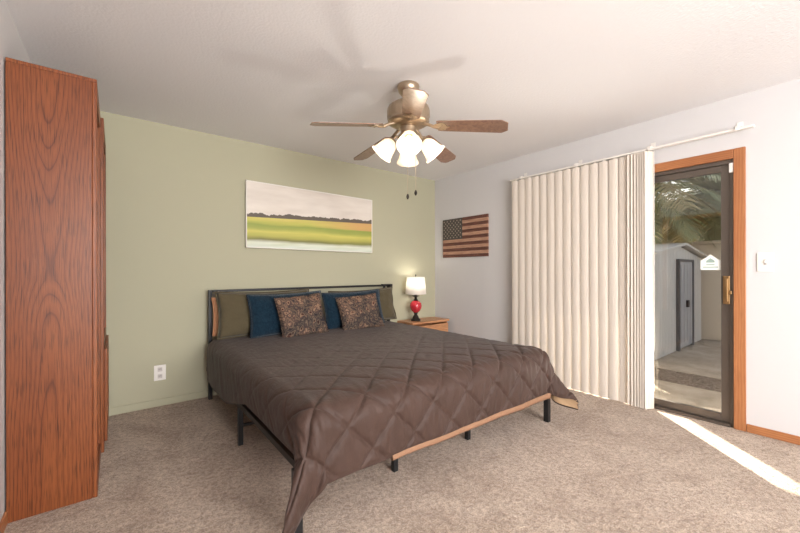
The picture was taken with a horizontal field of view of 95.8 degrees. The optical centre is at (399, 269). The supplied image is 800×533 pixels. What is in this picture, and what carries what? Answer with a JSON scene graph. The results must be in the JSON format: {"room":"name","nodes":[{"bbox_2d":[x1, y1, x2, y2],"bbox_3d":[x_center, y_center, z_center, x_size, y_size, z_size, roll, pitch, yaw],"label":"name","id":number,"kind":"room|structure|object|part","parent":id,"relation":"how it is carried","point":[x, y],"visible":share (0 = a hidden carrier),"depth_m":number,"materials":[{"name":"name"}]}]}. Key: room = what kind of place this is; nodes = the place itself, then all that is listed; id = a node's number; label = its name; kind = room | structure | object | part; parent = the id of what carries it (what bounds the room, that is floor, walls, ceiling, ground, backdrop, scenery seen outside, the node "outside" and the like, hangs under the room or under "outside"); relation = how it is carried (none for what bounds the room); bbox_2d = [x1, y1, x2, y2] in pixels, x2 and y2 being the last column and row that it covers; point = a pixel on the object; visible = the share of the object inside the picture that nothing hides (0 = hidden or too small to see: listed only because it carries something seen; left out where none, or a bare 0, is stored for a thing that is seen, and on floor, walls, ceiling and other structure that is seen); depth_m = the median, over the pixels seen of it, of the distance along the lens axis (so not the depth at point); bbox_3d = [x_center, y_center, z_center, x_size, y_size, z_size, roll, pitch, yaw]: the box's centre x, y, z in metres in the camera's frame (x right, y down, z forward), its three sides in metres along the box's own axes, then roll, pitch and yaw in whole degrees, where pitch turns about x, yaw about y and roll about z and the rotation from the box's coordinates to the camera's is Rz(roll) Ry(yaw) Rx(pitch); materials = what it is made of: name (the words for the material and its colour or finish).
{"room":"bedroom","nodes":[
{"label":"bedroom","id":0,"kind":"room"},
{"bbox_2d":[0,0,30,520],"bbox_3d":[-0.658,-0.050,0.087,0.120,2.440,6.520,0,0,-38],"label":"wall","id":1,"kind":"structure","parent":0,"point":[11,44],"depth_m":1.66,"materials":[{"name":"grey paint"}]},
{"bbox_2d":[0,510,7,532],"bbox_3d":[-0.645,1.141,0.179,0.012,0.058,6.388,0,0,-38],"label":"baseboard","id":2,"kind":"structure","parent":1,"relation":"attached to","point":[4,521],"depth_m":1.62,"materials":[{"name":"brown wood"}]},
{"bbox_2d":[100,111,434,407],"bbox_3d":[-1.090,-0.049,3.973,4.250,2.440,0.120,0,0,-38],"label":"wall","id":3,"kind":"structure","parent":0,"point":[175,196],"depth_m":3.31,"materials":[{"name":"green paint"}]},
{"bbox_2d":[154,364,165,380],"bbox_3d":[-2.069,0.886,3.117,0.086,0.130,0.010,0,0,-38],"label":"wall outlet","id":4,"kind":"object","parent":3,"relation":"attached to","point":[159,370],"visible":1,"depth_m":3.11,"materials":[{"name":"white plastic"}]},
{"bbox_2d":[109,390,217,415],"bbox_3d":[-1.059,1.140,3.911,3.955,0.062,0.012,0,0,-38],"label":"baseboard","id":5,"kind":"structure","parent":3,"relation":"attached to","point":[201,394],"depth_m":3.10,"materials":[{"name":"beige paint"}]},
{"bbox_2d":[245,180,371,252],"bbox_3d":[-0.931,-0.544,3.992,1.475,0.671,0.042,0,0,-38],"label":"painting","id":6,"kind":"object","parent":3,"relation":"attached to","point":[276,216],"visible":1,"depth_m":3.90,"materials":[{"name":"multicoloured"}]},
{"bbox_2d":[4,388,799,532],"bbox_3d":[0.871,1.228,1.365,4.100,0.120,6.640,0,0,-38],"label":"floor","id":7,"kind":"structure","parent":0,"point":[605,465],"depth_m":2.02,"materials":[{"name":"carpet"}]},
{"bbox_2d":[5,57,100,522],"bbox_3d":[-1.867,0.094,1.990,0.324,2.156,0.569,0,0,-38],"label":"wardrobe","id":8,"kind":"object","parent":7,"relation":"on","point":[52,116],"visible":0.99,"depth_m":1.76,"materials":[{"name":"brown wood"}]},
{"bbox_3d":[-1.869,-0.975,1.990,0.324,0.018,0.569,0,0,-38],"label":"panel","id":9,"kind":"part","parent":8,"relation":"part of","materials":[{"name":"brown wood"}]},
{"bbox_3d":[-1.747,0.103,2.085,0.019,2.138,0.568,0,0,-38],"label":"frame","id":10,"kind":"part","parent":8,"relation":"part of","materials":[{"name":"brown wood"}]},
{"bbox_2d":[100,118,108,452],"bbox_3d":[-2.248,0.098,2.500,0.356,2.150,0.700,0,0,-38],"label":"tall cabinet","id":11,"kind":"object","parent":7,"relation":"on","point":[104,338],"visible":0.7,"depth_m":2.33,"materials":[{"name":"brown wood"}]},
{"bbox_3d":[-2.128,0.098,2.594,0.019,2.150,0.700,0,0,-38],"label":"frame","id":12,"kind":"part","parent":11,"relation":"part of","materials":[{"name":"brown wood"}]},
{"bbox_3d":[-2.014,0.812,2.479,0.016,0.600,0.318,0,0,-38],"label":"door","id":13,"kind":"part","parent":11,"relation":"part of","materials":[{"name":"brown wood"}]},
{"bbox_3d":[-2.213,0.813,2.732,0.016,0.600,0.318,0,0,-38],"label":"door","id":14,"kind":"part","parent":11,"relation":"part of","materials":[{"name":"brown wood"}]},
{"bbox_2d":[206,284,550,532],"bbox_3d":[-0.285,0.671,3.041,2.101,0.997,2.190,0,0,-38],"label":"frame","id":15,"kind":"object","parent":7,"relation":"on","point":[289,456],"visible":0.26,"depth_m":2.42,"materials":[{"name":"black metal"}]},
{"bbox_3d":[-1.722,0.677,3.282,0.032,0.990,0.032,0,0,-38],"label":"headboard post","id":16,"kind":"part","parent":15,"relation":"part of","materials":[{"name":"black metal"}]},
{"bbox_3d":[-1.069,1.036,2.421,0.030,0.270,0.030,0,0,-38],"label":"leg","id":17,"kind":"part","parent":15,"relation":"part of","materials":[{"name":"black metal"}]},
{"bbox_3d":[-1.085,0.888,2.439,0.032,0.035,2.073,0,0,-38],"label":"rail","id":18,"kind":"part","parent":15,"relation":"part of","materials":[{"name":"black metal"}]},
{"bbox_3d":[-0.451,1.020,1.585,0.038,0.300,0.038,0,0,-38],"label":"leg","id":19,"kind":"part","parent":15,"relation":"part of","materials":[{"name":"black"}]},
{"bbox_3d":[-0.934,0.192,3.904,1.970,0.022,0.026,0,0,-38],"label":"headboard rail","id":20,"kind":"part","parent":15,"relation":"part of","materials":[{"name":"black"}]},
{"bbox_3d":[-0.032,1.034,2.106,0.030,0.270,0.030,0,0,-38],"label":"leg","id":21,"kind":"part","parent":15,"relation":"part of","materials":[{"name":"black metal"}]},
{"bbox_3d":[0.467,1.033,2.499,0.030,0.270,0.030,0,0,-38],"label":"leg","id":22,"kind":"part","parent":15,"relation":"part of","materials":[{"name":"black metal"}]},
{"bbox_3d":[1.134,1.017,2.789,0.038,0.300,0.038,0,0,-38],"label":"leg","id":23,"kind":"part","parent":15,"relation":"part of","materials":[{"name":"black metal"}]},
{"bbox_3d":[-0.304,0.754,3.037,1.905,0.228,2.060,0,0,-38],"label":"mattress","id":24,"kind":"object","parent":15,"relation":"on","visible":0},
{"bbox_2d":[211,297,217,336],"bbox_3d":[-1.435,0.416,3.400,0.606,0.346,0.113,0,0,-38],"label":"pillow","id":25,"kind":"object","parent":24,"relation":"on","point":[214,303],"visible":0.07,"depth_m":3.22,"materials":[{"name":"brown fabric"}]},
{"bbox_2d":[206,320,578,532],"bbox_3d":[-0.192,0.842,2.981,2.369,0.530,2.292,0,0,-38],"label":"comforter","id":26,"kind":"object","parent":24,"relation":"on","point":[344,403],"visible":0.88,"depth_m":2.10,"materials":[{"name":"brown fabric"}]},
{"bbox_2d":[214,288,308,339],"bbox_3d":[-1.257,0.396,3.417,0.885,0.417,0.159,0,0,-38],"label":"pillow","id":27,"kind":"object","parent":26,"relation":"on","point":[233,308],"visible":0.37,"depth_m":3.20,"materials":[{"name":"brown fabric"}]},
{"bbox_2d":[246,290,320,338],"bbox_3d":[-1.059,0.406,3.425,0.731,0.398,0.168,0,0,-38],"label":"pillow","id":28,"kind":"object","parent":26,"relation":"on","point":[264,317],"visible":0.49,"depth_m":3.25,"materials":[{"name":"blue fabric"}]},
{"bbox_2d":[274,293,328,336],"bbox_3d":[-0.909,0.426,3.373,0.478,0.403,0.191,0,0,-44],"label":"cushion","id":29,"kind":"object","parent":26,"relation":"on","point":[298,315],"visible":0.94,"depth_m":3.31,"materials":[{"name":"brown fabric"}]},
{"bbox_2d":[321,289,384,329],"bbox_3d":[-0.486,0.415,3.877,0.734,0.400,0.165,0,0,-38],"label":"pillow","id":30,"kind":"object","parent":26,"relation":"on","point":[333,318],"visible":0.42,"depth_m":3.69,"materials":[{"name":"blue fabric"}]},
{"bbox_2d":[336,293,383,329],"bbox_3d":[-0.410,0.440,3.765,0.495,0.381,0.194,0,0,-38],"label":"cushion","id":31,"kind":"object","parent":26,"relation":"on","point":[361,311],"visible":0.92,"depth_m":3.70,"materials":[{"name":"brown fabric"}]},
{"bbox_2d":[328,287,396,319],"bbox_3d":[-0.401,0.405,4.092,0.875,0.409,0.159,0,0,-38],"label":"pillow","id":32,"kind":"object","parent":26,"relation":"on","point":[386,296],"visible":0.2,"depth_m":4.24,"materials":[{"name":"brown fabric"}]},
{"bbox_2d":[397,317,448,331],"bbox_3d":[0.322,0.912,4.763,0.645,0.513,0.343,0,0,-38],"label":"nightstand","id":33,"kind":"object","parent":7,"relation":"on","point":[437,323],"visible":0.21,"depth_m":4.73,"materials":[{"name":"brown wood"}]},
{"bbox_2d":[405,274,425,320],"bbox_3d":[0.204,0.355,4.679,0.272,0.602,0.272,0,0,-38],"label":"table lamp","id":34,"kind":"object","parent":33,"relation":"on","point":[415,286],"visible":1,"depth_m":4.60,"materials":[{"name":"red metal"}]},
{"bbox_3d":[0.203,0.201,4.679,0.272,0.220,0.272,0,0,-38],"label":"lamp shade","id":35,"kind":"part","parent":34,"relation":"part of","materials":[{"name":"white fabric"}]},
{"bbox_3d":[0.204,0.473,4.679,0.158,0.165,0.158,0,0,-38],"label":"globe","id":36,"kind":"part","parent":34,"relation":"part of","materials":[{"name":"red glass"}]},
{"bbox_3d":[0.404,0.801,4.659,0.601,0.190,0.018,0,0,-38],"label":"drawer","id":37,"kind":"part","parent":33,"relation":"part of","materials":[{"name":"brown wood"}]},
{"bbox_2d":[6,0,799,180],"bbox_3d":[0.925,-1.333,1.412,4.250,0.120,6.640,0,0,-38],"label":"ceiling","id":38,"kind":"structure","parent":0,"point":[559,72],"depth_m":2.19,"materials":[{"name":"white paint"}]},
{"bbox_2d":[310,80,507,198],"bbox_3d":[0.028,-0.879,2.537,1.280,0.784,1.219,0,0,-38],"label":"ceiling fan","id":39,"kind":"object","parent":38,"relation":"hanging from","point":[409,114],"visible":1,"depth_m":2.41,"materials":[{"name":"gold metal"}]},
{"bbox_3d":[-0.347,-0.945,2.352,0.460,0.080,0.137,0,0,-22],"label":"blade","id":40,"kind":"part","parent":39,"relation":"part of","materials":[{"name":"brown wood"}]},
{"bbox_3d":[-0.207,-0.946,2.834,0.137,0.080,0.462,0,0,-38],"label":"blade","id":41,"kind":"part","parent":39,"relation":"part of","materials":[{"name":"brown wood"}]},
{"bbox_3d":[-0.120,-0.825,2.499,0.161,0.162,0.158,0,0,-38],"label":"lamp shade","id":42,"kind":"part","parent":39,"relation":"part of","materials":[{"name":"white glass"}]},
{"bbox_3d":[0.053,-0.698,2.497,0.003,0.346,0.003,0,0,-38],"label":"pull chain","id":43,"kind":"part","parent":39,"relation":"part of","materials":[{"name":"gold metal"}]},
{"bbox_3d":[0.061,-0.825,2.675,0.158,0.162,0.161,0,0,-38],"label":"lamp shade","id":44,"kind":"part","parent":39,"relation":"part of","materials":[{"name":"white glass"}]},
{"bbox_3d":[0.058,-0.851,2.351,0.054,0.069,0.059,0,0,-38],"label":"bulb","id":45,"kind":"part","parent":39,"relation":"part of","materials":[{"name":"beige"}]},
{"bbox_3d":[0.056,-0.825,2.318,0.158,0.162,0.161,0,0,-38],"label":"lamp shade","id":46,"kind":"part","parent":39,"relation":"part of","materials":[{"name":"white glass"}]},
{"bbox_3d":[0.070,-0.946,2.067,0.137,0.080,0.460,0,0,-4],"label":"blade","id":47,"kind":"part","parent":39,"relation":"part of","materials":[{"name":"brown wood"}]},
{"bbox_3d":[0.237,-0.825,2.494,0.161,0.162,0.158,0,0,-38],"label":"lamp shade","id":48,"kind":"part","parent":39,"relation":"part of","materials":[{"name":"white glass"}]},
{"bbox_3d":[0.301,-0.947,2.851,0.137,0.080,0.460,0,0,32],"label":"blade","id":49,"kind":"part","parent":39,"relation":"part of","materials":[{"name":"brown wood"}]},
{"bbox_3d":[0.471,-0.947,2.375,0.460,0.080,0.137,0,0,14],"label":"blade","id":50,"kind":"part","parent":39,"relation":"part of","materials":[{"name":"brown wood"}]},
{"bbox_2d":[435,78,799,435],"bbox_3d":[2.575,-0.056,2.633,0.150,2.440,6.520,0,0,-38],"label":"wall","id":51,"kind":"structure","parent":0,"point":[474,293],"depth_m":2.60,"materials":[{"name":"grey paint"}]},
{"bbox_2d":[443,214,488,257],"bbox_3d":[0.835,-0.427,4.700,0.022,0.517,0.765,0,0,-38],"label":"flag sign","id":52,"kind":"object","parent":51,"relation":"attached to","point":[468,236],"visible":1,"depth_m":4.66,"materials":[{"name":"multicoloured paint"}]},
{"bbox_2d":[510,122,754,408],"bbox_3d":[1.872,0.043,3.308,0.119,2.234,1.980,0,0,-38],"label":"vertical blind","id":53,"kind":"object","parent":51,"relation":"attached to","point":[583,237],"visible":0.95,"depth_m":3.38,"materials":[{"name":"white plastic"}]},
{"bbox_3d":[1.861,-1.006,3.300,0.040,0.017,1.980,0,0,-38],"label":"head rail","id":54,"kind":"part","parent":53,"relation":"part of","materials":[{"name":"white plastic"}]},
{"bbox_3d":[2.114,-0.145,3.021,0.004,1.705,0.024,0,0,-24],"label":"bead chain","id":55,"kind":"part","parent":53,"relation":"part of","materials":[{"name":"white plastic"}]},
{"bbox_2d":[654,149,732,172],"bbox_3d":[1.942,-0.854,3.405,0.146,0.070,1.805,0,0,-38],"label":"trim","id":56,"kind":"structure","parent":51,"relation":"attached to","point":[726,154],"depth_m":2.83,"materials":[{"name":"brown wood"}]},
{"bbox_2d":[654,159,733,427],"bbox_3d":[1.935,0.173,3.398,0.139,1.985,1.805,0,0,-38],"label":"door","id":57,"kind":"structure","parent":51,"relation":"in","point":[725,417],"depth_m":2.72,"materials":[{"name":"brown metal"}]},
{"bbox_2d":[701,254,720,269],"bbox_3d":[2.397,-0.060,2.792,0.002,0.120,0.120,0,0,-38],"label":"window sticker","id":58,"kind":"object","parent":57,"relation":"attached to","point":[710,262],"visible":1,"depth_m":2.79,"materials":[{"name":"white paper"}]},
{"bbox_2d":[703,258,717,267],"bbox_3d":[2.397,-0.055,2.792,0.001,0.073,0.090,0,0,-38],"label":"print","id":59,"kind":"object","parent":58,"relation":"attached to","point":[707,262],"depth_m":2.79,"materials":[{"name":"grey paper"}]},
{"bbox_3d":[2.434,0.150,2.688,0.044,0.210,0.050,0,0,-38],"label":"handle","id":60,"kind":"part","parent":57,"relation":"part of","materials":[{"name":"gold metal"}]},
{"bbox_2d":[729,163,732,172],"bbox_3d":[2.446,-0.755,2.669,0.015,0.070,0.026,0,0,-38],"label":"sensor","id":61,"kind":"object","parent":57,"relation":"attached to","point":[730,164],"visible":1,"depth_m":2.67,"materials":[{"name":"white plastic"}]},
{"bbox_2d":[733,146,745,431],"bbox_3d":[1.944,0.138,3.405,0.146,2.055,1.937,0,0,-38],"label":"trim","id":62,"kind":"structure","parent":51,"relation":"attached to","point":[739,154],"depth_m":2.62,"materials":[{"name":"brown wood"}]},
{"bbox_2d":[757,253,773,271],"bbox_3d":[2.551,-0.054,2.526,0.020,0.133,0.084,0,0,-38],"label":"light switch","id":63,"kind":"object","parent":51,"relation":"attached to","point":[765,261],"visible":1,"depth_m":2.53,"materials":[{"name":"white plastic"}]},
{"bbox_2d":[747,424,799,444],"bbox_3d":[2.479,1.136,2.625,0.013,0.058,6.388,0,0,-38],"label":"baseboard","id":64,"kind":"structure","parent":51,"relation":"attached to","point":[785,437],"depth_m":2.49,"materials":[{"name":"brown wood"}]},
{"label":"outside","id":65,"kind":"structure","parent":0,"visible":0},
{"bbox_2d":[654,379,720,411],"bbox_3d":[2.288,1.295,4.010,1.100,0.100,14.000,0,0,-38],"label":"patio","id":66,"kind":"structure","parent":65,"point":[698,397],"depth_m":3.58,"materials":[{"name":"concrete"}]},
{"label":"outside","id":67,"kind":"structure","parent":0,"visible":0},
{"bbox_2d":[654,367,720,391],"bbox_3d":[2.956,1.297,4.535,0.600,0.094,14.000,0,0,-38],"label":"gravel strip","id":68,"kind":"object","parent":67,"point":[713,384],"depth_m":4.12,"materials":[{"name":"brown gravel"}]},
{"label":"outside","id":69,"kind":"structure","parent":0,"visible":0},
{"bbox_2d":[654,339,720,378],"bbox_3d":[6.250,1.289,9.040,10.150,0.098,17.000,0,0,-38],"label":"patio","id":70,"kind":"structure","parent":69,"point":[703,358],"depth_m":4.97,"materials":[{"name":"concrete"}]},
{"bbox_2d":[654,243,706,359],"bbox_3d":[4.145,0.409,6.014,2.720,1.664,1.010,0,0,-38],"label":"garden shed","id":71,"kind":"object","parent":70,"relation":"on","point":[677,265],"visible":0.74,"depth_m":5.53,"materials":[{"name":"silver metal"}]},
{"bbox_3d":[4.556,0.536,5.767,0.800,1.410,0.043,0,0,-38],"label":"door frame","id":72,"kind":"part","parent":71,"relation":"part of","materials":[{"name":"grey"}]},
{"bbox_3d":[4.553,0.541,5.771,0.700,1.340,0.034,0,0,-38],"label":"door","id":73,"kind":"part","parent":71,"relation":"part of","materials":[{"name":"grey"}]},
{"bbox_2d":[655,208,705,242],"bbox_3d":[7.475,-0.389,11.280,3.850,3.250,8.000,0,0,-38],"label":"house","id":74,"kind":"structure","parent":70,"relation":"on","point":[658,208],"depth_m":9.28,"materials":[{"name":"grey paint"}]},
{"bbox_2d":[654,173,720,245],"bbox_3d":[4.297,-1.387,7.079,4.009,5.288,4.012,0,0,-38],"label":"palm tree","id":75,"kind":"object","parent":70,"relation":"on","point":[660,199],"visible":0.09,"depth_m":6.07,"materials":[{"name":"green plant"}]},
{"bbox_2d":[654,173,720,245],"bbox_3d":[6.206,-1.092,7.080,3.575,4.696,3.780,0,0,-38],"label":"palm tree","id":76,"kind":"object","parent":70,"relation":"on","point":[711,233],"visible":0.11,"depth_m":6.62,"materials":[{"name":"green plant"}]},
{"bbox_2d":[657,240,720,340],"bbox_3d":[5.206,0.360,6.946,0.240,1.760,15.000,0,0,-38],"label":"wall","id":77,"kind":"structure","parent":70,"relation":"on","point":[710,279],"depth_m":6.42,"materials":[{"name":"beige paint"}]}
]}

